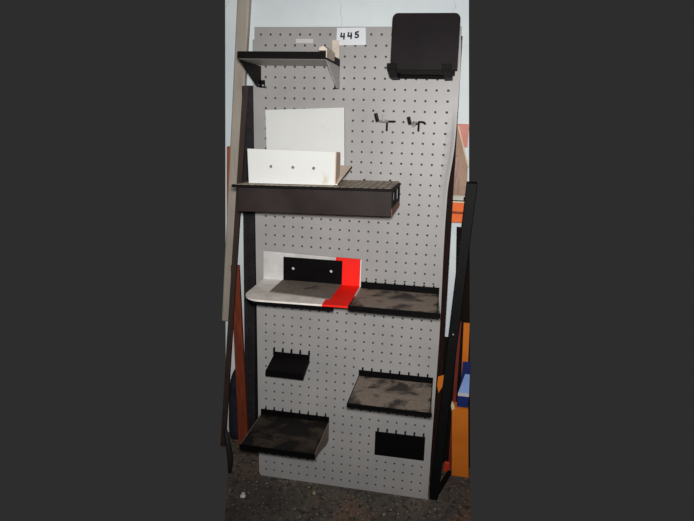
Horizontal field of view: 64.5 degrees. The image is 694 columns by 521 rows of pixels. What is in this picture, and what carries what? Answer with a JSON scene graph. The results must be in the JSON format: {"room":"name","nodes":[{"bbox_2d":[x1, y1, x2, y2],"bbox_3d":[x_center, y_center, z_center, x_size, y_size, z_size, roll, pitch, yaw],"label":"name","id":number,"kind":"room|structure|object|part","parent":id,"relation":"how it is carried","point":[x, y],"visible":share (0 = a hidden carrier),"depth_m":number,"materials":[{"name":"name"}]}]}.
{"room":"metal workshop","nodes":[
{"label":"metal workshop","id":0,"kind":"room"},
{"bbox_2d":[225,0,468,431],"bbox_3d":[-0.002,-0.050,2.371,1.198,1.985,0.100,4,20,10],"label":"wall","id":1,"kind":"structure","parent":0,"point":[264,13],"depth_m":2.05,"materials":[{"name":"white paint"}]},
{"bbox_2d":[227,146,229,203],"bbox_3d":[-0.498,-0.310,2.320,0.038,0.340,0.012,4,20,10],"label":"timber lath","id":2,"kind":"object","parent":1,"relation":"attached to","point":[228,147],"visible":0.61,"depth_m":2.28,"materials":[{"name":"brown wood"}]},
{"bbox_2d":[222,0,251,320],"bbox_3d":[-0.465,-0.351,2.288,0.205,1.340,0.029,4,20,10],"label":"batten","id":3,"kind":"object","parent":1,"relation":"attached to","point":[243,17],"visible":0.59,"depth_m":2.21,"materials":[{"name":"beige paint"}]},
{"bbox_2d":[452,201,463,222],"bbox_3d":[0.421,-0.198,2.142,0.101,0.084,0.068,4,20,10],"label":"box","id":4,"kind":"object","parent":1,"relation":"attached to","point":[457,209],"visible":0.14,"depth_m":2.11,"materials":[{"name":"cardboard"}]},
{"bbox_2d":[453,156,457,194],"bbox_3d":[0.414,-0.316,2.096,0.022,0.162,0.017,4,20,10],"label":"timber offcut","id":5,"kind":"object","parent":4,"relation":"on","point":[456,157],"visible":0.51,"depth_m":2.09,"materials":[{"name":"brown wood"}]},
{"bbox_2d":[457,161,459,194],"bbox_3d":[0.425,-0.306,2.098,0.026,0.142,0.012,14,24,33],"label":"timber offcut","id":6,"kind":"object","parent":4,"relation":"on","point":[458,161],"visible":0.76,"depth_m":2.10,"materials":[{"name":"brown wood"}]},
{"bbox_2d":[453,194,464,200],"bbox_3d":[0.421,-0.244,2.114,0.062,0.022,0.044,4,20,10],"label":"clear tray","id":7,"kind":"object","parent":4,"relation":"on","point":[455,197],"visible":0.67,"depth_m":2.09,"materials":[{"name":"plastic"}]},
{"bbox_2d":[453,126,468,198],"bbox_3d":[0.419,-0.371,2.091,0.090,0.275,0.006,4,20,10],"label":"cardboard sheet","id":8,"kind":"object","parent":4,"relation":"on","point":[463,163],"visible":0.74,"depth_m":2.09,"materials":[{"name":"brown cardboard"}]},
{"bbox_2d":[457,124,468,146],"bbox_3d":[0.429,-0.471,2.074,0.056,0.085,0.012,4,20,10],"label":"board","id":9,"kind":"object","parent":1,"relation":"attached to","point":[464,128],"visible":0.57,"depth_m":2.06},
{"bbox_2d":[225,434,470,520],"bbox_3d":[-0.072,1.007,2.450,1.220,0.060,0.672,4,20,10],"label":"floor","id":10,"kind":"structure","parent":0,"point":[267,498],"depth_m":2.33,"materials":[{"name":"concrete"}]},
{"bbox_2d":[224,428,232,472],"bbox_3d":[-0.529,0.848,2.448,0.028,0.216,0.059,-15,25,-38],"label":"hose","id":11,"kind":"object","parent":10,"relation":"on","point":[229,452],"visible":1,"depth_m":2.43,"materials":[{"name":"black rubber"}]},
{"bbox_2d":[229,369,237,439],"bbox_3d":[-0.540,0.683,2.644,0.073,0.408,0.055,-3,20,-10],"label":"cloth bundle","id":12,"kind":"object","parent":10,"relation":"on","point":[233,420],"visible":0.48,"depth_m":2.63,"materials":[{"name":"black fabric"}]},
{"bbox_2d":[220,86,248,446],"bbox_3d":[-0.491,0.120,2.364,0.229,1.660,0.016,4,20,10],"label":"strip","id":13,"kind":"object","parent":10,"relation":"on","point":[245,92],"visible":0.97,"depth_m":2.33,"materials":[{"name":"black wood"}]},
{"bbox_2d":[231,265,248,443],"bbox_3d":[-0.491,0.458,2.505,0.054,0.930,0.020,4,20,10],"label":"plank","id":14,"kind":"object","parent":10,"relation":"on","point":[242,414],"visible":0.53,"depth_m":2.50,"materials":[{"name":"brown wood"}]},
{"bbox_2d":[242,86,257,430],"bbox_3d":[-0.423,0.098,2.428,0.128,1.660,0.045,4,20,10],"label":"upright","id":15,"kind":"object","parent":10,"relation":"on","point":[249,233],"visible":0.66,"depth_m":2.43,"materials":[{"name":"grey metal"}]},
{"bbox_2d":[253,26,461,498],"bbox_3d":[-0.001,0.069,2.211,0.777,1.873,0.250,4,20,10],"label":"board","id":16,"kind":"object","parent":10,"relation":"on","point":[407,246],"depth_m":2.17,"materials":[{"name":"grey paint"}]},
{"bbox_2d":[239,408,328,459],"bbox_3d":[-0.248,0.743,2.272,0.306,0.113,0.269,4,20,10],"label":"shelf","id":17,"kind":"object","parent":16,"relation":"attached to","point":[292,434],"visible":1,"depth_m":2.25,"materials":[{"name":"black metal"}]},
{"bbox_3d":[-0.102,0.757,2.237,0.003,0.084,0.246,4,13,10],"label":"plate","id":18,"kind":"part","parent":17,"relation":"part of","materials":[{"name":"brown metal"}]},
{"bbox_2d":[265,347,309,379],"bbox_3d":[-0.242,0.422,2.273,0.160,0.072,0.124,4,20,10],"label":"tray","id":19,"kind":"object","parent":16,"relation":"attached to","point":[290,365],"visible":1,"depth_m":2.27,"materials":[{"name":"black metal"}]},
{"bbox_3d":[-0.244,0.437,2.271,0.157,0.020,0.097,4,20,10],"label":"sloping plate","id":20,"kind":"part","parent":19,"relation":"part of","materials":[{"name":"black metal"}]},
{"bbox_3d":[-0.168,0.447,2.258,0.003,0.034,0.100,4,20,10],"label":"plate","id":21,"kind":"part","parent":19,"relation":"part of","materials":[{"name":"black metal"}]},
{"bbox_2d":[237,51,339,88],"bbox_3d":[-0.199,-0.674,1.958,0.309,0.126,0.232,4,20,10],"label":"shelf","id":22,"kind":"object","parent":16,"relation":"attached to","point":[263,58],"visible":0.98,"depth_m":1.90,"materials":[{"name":"grey metal"}]},
{"bbox_2d":[319,46,334,60],"bbox_3d":[-0.067,-0.698,1.856,0.030,0.047,0.124,4,20,10],"label":"tape","id":23,"kind":"object","parent":22,"relation":"on","point":[330,54],"visible":0.95,"depth_m":1.82,"materials":[{"name":"beige paper"}]},
{"bbox_2d":[248,299,333,310],"bbox_3d":[-0.193,0.115,2.120,0.342,0.036,0.266,4,20,10],"label":"steel shelf","id":24,"kind":"object","parent":16,"relation":"attached to","point":[250,301],"visible":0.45,"depth_m":2.00,"materials":[{"name":"metal"}]},
{"bbox_3d":[-0.194,0.125,2.116,0.342,0.020,0.249,4,13,10],"label":"shelf plate","id":25,"kind":"part","parent":24,"relation":"part of","materials":[{"name":"black metal"}]},
{"bbox_2d":[246,250,361,307],"bbox_3d":[-0.167,0.075,2.092,0.408,0.125,0.266,4,20,10],"label":"l-shelf","id":26,"kind":"object","parent":16,"relation":"attached to","point":[350,287],"depth_m":2.17,"materials":[{"name":"white metal"}]},
{"bbox_3d":[-0.171,0.124,2.099,0.404,0.022,0.243,4,13,10],"label":"plate","id":27,"kind":"part","parent":26,"relation":"part of","materials":[{"name":"white paint"}]},
{"bbox_3d":[-0.161,0.111,2.121,0.248,0.014,0.173,4,13,10],"label":"plate","id":28,"kind":"part","parent":26,"relation":"part of","materials":[{"name":"metal"}]},
{"bbox_3d":[-0.158,0.067,2.121,0.243,0.097,0.191,5,20,13],"label":"angle bracket","id":29,"kind":"part","parent":26,"relation":"part of","materials":[{"name":"black metal"}]},
{"bbox_3d":[-0.143,0.034,2.204,0.398,0.123,0.007,4,13,10],"label":"plate","id":30,"kind":"part","parent":26,"relation":"part of","materials":[{"name":"white paint"}]},
{"bbox_3d":[-0.138,0.041,2.193,0.239,0.096,0.007,4,13,10],"label":"upright plate","id":31,"kind":"part","parent":26,"relation":"part of","materials":[{"name":"black metal"}]},
{"bbox_3d":[0.033,0.090,2.064,0.005,0.118,0.252,4,20,10],"label":"edge trim","id":32,"kind":"part","parent":26,"relation":"part of","materials":[{"name":"white paint"}]},
{"bbox_3d":[-0.157,-0.813,2.036,0.065,0.014,0.002,4,20,10],"label":"paper strip","id":33,"kind":"part","parent":16,"relation":"part of","materials":[{"name":"white paper"}]},
{"bbox_2d":[231,179,400,216],"bbox_3d":[-0.095,-0.237,1.998,0.552,0.140,0.321,4,20,10],"label":"slatted shelf","id":34,"kind":"object","parent":16,"relation":"attached to","point":[364,197],"visible":0.79,"depth_m":1.86,"materials":[{"name":"brown metal"}]},
{"bbox_2d":[247,149,351,184],"bbox_3d":[-0.164,-0.346,1.967,0.335,0.118,0.198,4,20,10],"label":"tray","id":35,"kind":"object","parent":34,"relation":"on","point":[269,166],"visible":1,"depth_m":1.88,"materials":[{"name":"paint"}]},
{"bbox_3d":[-0.160,-0.315,1.979,0.325,0.034,0.196,4,20,10],"label":"plate","id":36,"kind":"part","parent":35,"relation":"part of","materials":[{"name":"white metal"}]},
{"bbox_2d":[265,107,344,179],"bbox_3d":[-0.159,-0.445,2.090,0.320,0.267,0.078,4,20,10],"label":"board","id":37,"kind":"object","parent":34,"relation":"on","point":[313,129],"visible":0.75,"depth_m":2.07,"materials":[{"name":"paint"}]},
{"bbox_3d":[-0.095,-0.273,1.978,0.552,0.011,0.310,3,13,10],"label":"rail","id":38,"kind":"part","parent":34,"relation":"part of","materials":[{"name":"black metal"}]},
{"bbox_3d":[0.172,-0.232,1.947,0.005,0.065,0.283,3,13,10],"label":"frame","id":39,"kind":"part","parent":34,"relation":"part of","materials":[{"name":"black metal"}]},
{"bbox_2d":[332,40,338,57],"bbox_3d":[-0.042,-0.776,2.021,0.028,0.064,0.010,4,20,10],"label":"tape","id":40,"kind":"object","parent":16,"relation":"attached to","point":[335,43],"visible":0.74,"depth_m":2.02,"materials":[{"name":"beige paper"}]},
{"bbox_2d":[337,28,365,44],"bbox_3d":[0.016,-0.816,2.002,0.109,0.060,0.008,4,20,10],"label":"lot label","id":41,"kind":"object","parent":16,"relation":"attached to","point":[346,36],"visible":1,"depth_m":2.00,"materials":[{"name":"white paper"}]},
{"bbox_2d":[374,113,395,130],"bbox_3d":[0.129,-0.505,2.003,0.043,0.073,0.128,15,24,36],"label":"hook","id":42,"kind":"object","parent":16,"relation":"attached to","point":[384,120],"visible":1,"depth_m":2.00,"materials":[{"name":"black metal"}]},
{"bbox_2d":[347,368,432,416],"bbox_3d":[0.177,0.517,2.131,0.311,0.053,0.279,4,20,10],"label":"shelf","id":43,"kind":"object","parent":16,"relation":"attached to","point":[399,393],"visible":1,"depth_m":2.12,"materials":[{"name":"black metal"}]},
{"bbox_2d":[348,280,440,318],"bbox_3d":[0.188,0.151,2.048,0.323,0.052,0.279,4,20,10],"label":"shelf","id":44,"kind":"object","parent":16,"relation":"attached to","point":[407,300],"visible":1,"depth_m":2.04,"materials":[{"name":"black metal"}]},
{"bbox_3d":[0.186,0.149,2.040,0.317,0.008,0.256,4,13,10],"label":"shelf plate","id":45,"kind":"part","parent":44,"relation":"part of","materials":[{"name":"brown metal"}]},
{"bbox_2d":[374,428,424,460],"bbox_3d":[0.222,0.769,2.309,0.209,0.120,0.034,4,20,10],"label":"plate","id":46,"kind":"object","parent":16,"relation":"attached to","point":[405,446],"visible":1,"depth_m":2.30,"materials":[{"name":"black metal"}]},
{"bbox_2d":[407,116,425,131],"bbox_3d":[0.245,-0.495,1.993,0.037,0.060,0.108,18,26,40],"label":"hook","id":47,"kind":"object","parent":16,"relation":"attached to","point":[408,118],"visible":1,"depth_m":2.01,"materials":[{"name":"black metal"}]},
{"bbox_2d":[387,13,459,80],"bbox_3d":[0.267,-0.738,1.907,0.239,0.220,0.129,4,20,10],"label":"holder","id":48,"kind":"object","parent":16,"relation":"attached to","point":[423,45],"visible":1,"depth_m":1.88,"materials":[{"name":"black plastic"}]},
{"bbox_3d":[0.271,-0.717,1.933,0.207,0.144,0.078,4,13,10],"label":"mounting rail","id":49,"kind":"part","parent":48,"relation":"part of","materials":[{"name":"black metal"}]},
{"bbox_2d":[430,337,453,463],"bbox_3d":[0.442,0.634,2.459,0.103,0.645,0.014,4,20,10],"label":"board","id":50,"kind":"object","parent":10,"relation":"on","point":[447,440],"visible":0.24,"depth_m":2.49,"materials":[{"name":"black wood"}]},
{"bbox_2d":[430,36,462,485],"bbox_3d":[0.386,0.102,2.169,0.027,1.840,0.211,2,20,4],"label":"batten","id":51,"kind":"object","parent":10,"relation":"on","point":[448,221],"visible":0.49,"depth_m":2.17,"materials":[{"name":"black wood"}]},
{"bbox_2d":[443,461,449,471],"bbox_3d":[0.453,0.935,2.500,0.031,0.050,0.019,4,20,10],"label":"block","id":52,"kind":"object","parent":10,"relation":"on","point":[446,467],"visible":0.91,"depth_m":2.49,"materials":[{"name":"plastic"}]},
{"bbox_2d":[429,181,477,499],"bbox_3d":[0.421,0.360,2.206,0.046,1.330,0.225,10,22,26],"label":"upright","id":53,"kind":"object","parent":10,"relation":"on","point":[436,487],"visible":1,"depth_m":2.18,"materials":[{"name":"black metal"}]},
{"bbox_2d":[437,375,443,392],"bbox_3d":[0.386,0.498,2.245,0.034,0.100,0.003,4,20,10],"label":"scrap","id":54,"kind":"object","parent":53,"relation":"attached to","point":[440,378],"visible":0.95,"depth_m":2.25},
{"bbox_3d":[0.424,0.977,2.421,0.016,0.025,0.149,12,22,29],"label":"floor rail","id":55,"kind":"part","parent":53,"relation":"part of","materials":[{"name":"black metal"}]},
{"bbox_2d":[448,321,461,467],"bbox_3d":[0.470,0.603,2.405,0.024,0.740,0.012,4,20,10],"label":"plank","id":56,"kind":"object","parent":10,"relation":"on","point":[459,336],"visible":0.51,"depth_m":2.37,"materials":[{"name":"brown wood"}]},
{"bbox_2d":[451,401,468,477],"bbox_3d":[0.499,0.780,2.427,0.104,0.392,0.048,4,20,10],"label":"cardboard box","id":57,"kind":"object","parent":10,"relation":"on","point":[460,466],"visible":0.91,"depth_m":2.41,"materials":[{"name":"orange cardboard"}]},
{"bbox_2d":[457,361,470,407],"bbox_3d":[0.498,0.529,2.340,0.046,0.200,0.042,4,20,10],"label":"box","id":58,"kind":"object","parent":57,"relation":"on","point":[463,392],"visible":1,"depth_m":2.34,"materials":[{"name":"cardboard"}]},
{"bbox_3d":[0.498,0.529,2.340,0.046,0.083,0.038,4,20,10],"label":"lid","id":59,"kind":"part","parent":58,"relation":"part of","materials":[{"name":"blue plastic"}]},
{"bbox_2d":[461,323,469,375],"bbox_3d":[0.501,0.437,2.334,0.041,0.379,0.003,4,20,10],"label":"cardboard sheet","id":60,"kind":"object","parent":57,"relation":"on","point":[465,351],"visible":0.64,"depth_m":2.30,"materials":[{"name":"orange cardboard"}]},
{"bbox_2d":[454,227,469,468],"bbox_3d":[0.499,0.411,2.350,0.145,1.140,0.016,4,20,10],"label":"board","id":61,"kind":"object","parent":10,"relation":"on","point":[465,314],"visible":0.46,"depth_m":2.28,"materials":[{"name":"black wood"}]}
]}

